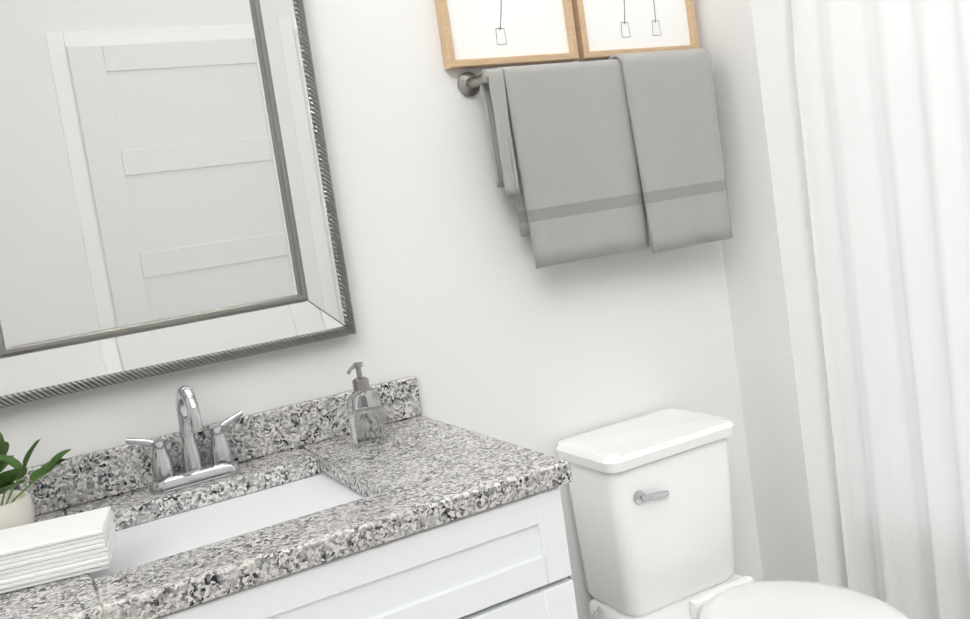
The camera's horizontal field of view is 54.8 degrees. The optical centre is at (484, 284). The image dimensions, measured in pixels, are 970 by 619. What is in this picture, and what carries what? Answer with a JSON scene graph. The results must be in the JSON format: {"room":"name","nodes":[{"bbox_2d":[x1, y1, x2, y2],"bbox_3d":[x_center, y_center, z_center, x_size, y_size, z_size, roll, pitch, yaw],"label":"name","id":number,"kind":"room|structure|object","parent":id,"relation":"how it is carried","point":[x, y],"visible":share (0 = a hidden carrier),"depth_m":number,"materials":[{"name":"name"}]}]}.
{"room":"bathroom","nodes":[
{"label":"bathroom","id":0,"kind":"room"},
{"bbox_2d":[0,0,762,618],"bbox_3d":[-0.476,-0.100,1.817,2.350,2.630,0.100,-11,6,-28],"label":"wall","id":1,"kind":"structure","parent":0,"point":[468,314],"depth_m":1.98,"materials":[{"name":"white paint"}]},
{"bbox_2d":[0,0,355,407],"bbox_3d":[-0.628,-0.281,1.651,0.702,0.887,0.041,-11,6,-28],"label":"mirror","id":2,"kind":"object","parent":1,"relation":"attached to","point":[167,202],"visible":1,"depth_m":1.68,"materials":[{"name":"silver metal"}]},
{"bbox_2d":[6,375,421,514],"bbox_3d":[-0.728,0.345,1.612,1.366,0.082,0.020,-11,6,-28],"label":"backsplash","id":3,"kind":"structure","parent":1,"relation":"attached to","point":[83,478],"depth_m":1.74,"materials":[{"name":"grey stone"}]},
{"bbox_2d":[434,0,578,69],"bbox_3d":[0.037,-0.661,2.020,0.330,0.370,0.026,-11,6,-28],"label":"picture","id":4,"kind":"object","parent":1,"relation":"attached to","point":[482,33],"visible":1,"depth_m":2.02,"materials":[{"name":"white paper"}]},
{"bbox_2d":[457,48,731,268],"bbox_3d":[0.279,-0.284,2.105,0.650,0.453,0.115,-11,6,-28],"label":"towel rail","id":5,"kind":"object","parent":1,"relation":"attached to","point":[613,153],"visible":1,"depth_m":2.06,"materials":[{"name":"grey fabric"}]},
{"bbox_2d":[495,58,649,268],"bbox_3d":[0.202,-0.270,2.045,0.325,0.427,0.062,-11,6,-28],"label":"towel","id":6,"kind":"object","parent":5,"relation":"hanging from","point":[577,132],"depth_m":2.02,"materials":[{"name":"grey fabric"}]},
{"bbox_2d":[606,48,731,253],"bbox_3d":[0.433,-0.313,2.171,0.258,0.453,0.082,-11,6,-28],"label":"towel","id":7,"kind":"object","parent":5,"relation":"hanging from","point":[668,104],"depth_m":2.14,"materials":[{"name":"grey fabric"}]},
{"bbox_2d":[571,0,698,60],"bbox_3d":[0.341,-0.721,2.186,0.343,0.370,0.026,-11,6,-28],"label":"picture","id":8,"kind":"object","parent":1,"relation":"attached to","point":[605,29],"visible":0.94,"depth_m":2.19,"materials":[{"name":"white paper"}]},
{"bbox_2d":[694,0,847,587],"bbox_3d":[0.969,-0.374,2.498,0.885,2.630,0.290,-11,6,-28],"label":"wall","id":9,"kind":"structure","parent":0,"point":[768,252],"depth_m":2.24,"materials":[{"name":"white paint"}]},
{"bbox_2d":[790,0,969,618],"bbox_3d":[1.103,0.069,1.663,0.100,1.822,1.308,-11,6,-28],"label":"shower curtain","id":10,"kind":"object","parent":9,"relation":"attached to","point":[883,88],"visible":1,"depth_m":2.03,"materials":[{"name":"white fabric"}]},
{"bbox_3d":[0.583,1.168,1.270,3.235,0.080,2.100,-11,6,-28],"label":"floor","id":11,"kind":"structure","parent":0,"visible":0},
{"bbox_2d":[128,475,577,618],"bbox_3d":[-0.464,0.833,1.432,1.487,0.856,0.598,-11,6,-28],"label":"bathroom vanity","id":12,"kind":"object","parent":11,"relation":"on","point":[506,557],"depth_m":1.36,"materials":[{"name":"white wood"}]},
{"bbox_2d":[0,415,571,618],"bbox_3d":[-0.589,0.404,1.379,1.366,0.034,0.563,-11,6,-28],"label":"countertop","id":13,"kind":"structure","parent":12,"relation":"on","point":[425,467],"depth_m":1.39,"materials":[{"name":"grey stone"}]},
{"bbox_2d":[0,432,70,529],"bbox_3d":[-0.784,0.314,1.408,0.319,0.195,0.173,-11,6,-28],"label":"plant","id":14,"kind":"object","parent":13,"relation":"on","point":[16,508],"visible":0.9,"depth_m":1.45,"materials":[{"name":"green plant"}]},
{"bbox_2d":[0,506,116,593],"bbox_3d":[-0.603,0.368,1.296,0.163,0.056,0.124,-10,5,-16],"label":"folded towels","id":15,"kind":"object","parent":13,"relation":"on","point":[53,550],"visible":1,"depth_m":1.25,"materials":[{"name":"white fabric"}]},
{"bbox_2d":[125,386,242,494],"bbox_3d":[-0.505,0.262,1.615,0.205,0.179,0.136,-11,6,-28],"label":"faucet","id":16,"kind":"object","parent":13,"relation":"on","point":[194,471],"visible":1,"depth_m":1.64,"materials":[{"name":"silver metal"}]},
{"bbox_2d":[92,467,367,574],"bbox_3d":[-0.397,0.452,1.486,0.449,0.158,0.339,-11,6,-28],"label":"sink","id":17,"kind":"object","parent":13,"relation":"in","point":[195,521],"depth_m":1.56,"materials":[{"name":"white ceramic"}]},
{"bbox_2d":[347,362,386,446],"bbox_3d":[-0.227,0.222,1.757,0.066,0.152,0.066,-11,6,-28],"label":"soap dispenser","id":18,"kind":"object","parent":13,"relation":"on","point":[366,415],"visible":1,"depth_m":1.74,"materials":[{"name":"clear glass"}]},
{"bbox_2d":[555,409,909,618],"bbox_3d":[0.497,0.703,1.873,0.467,0.754,0.748,-11,6,-28],"label":"toilet","id":19,"kind":"object","parent":11,"relation":"on","point":[651,496],"visible":1,"depth_m":1.99,"materials":[{"name":"white ceramic"}]}
]}

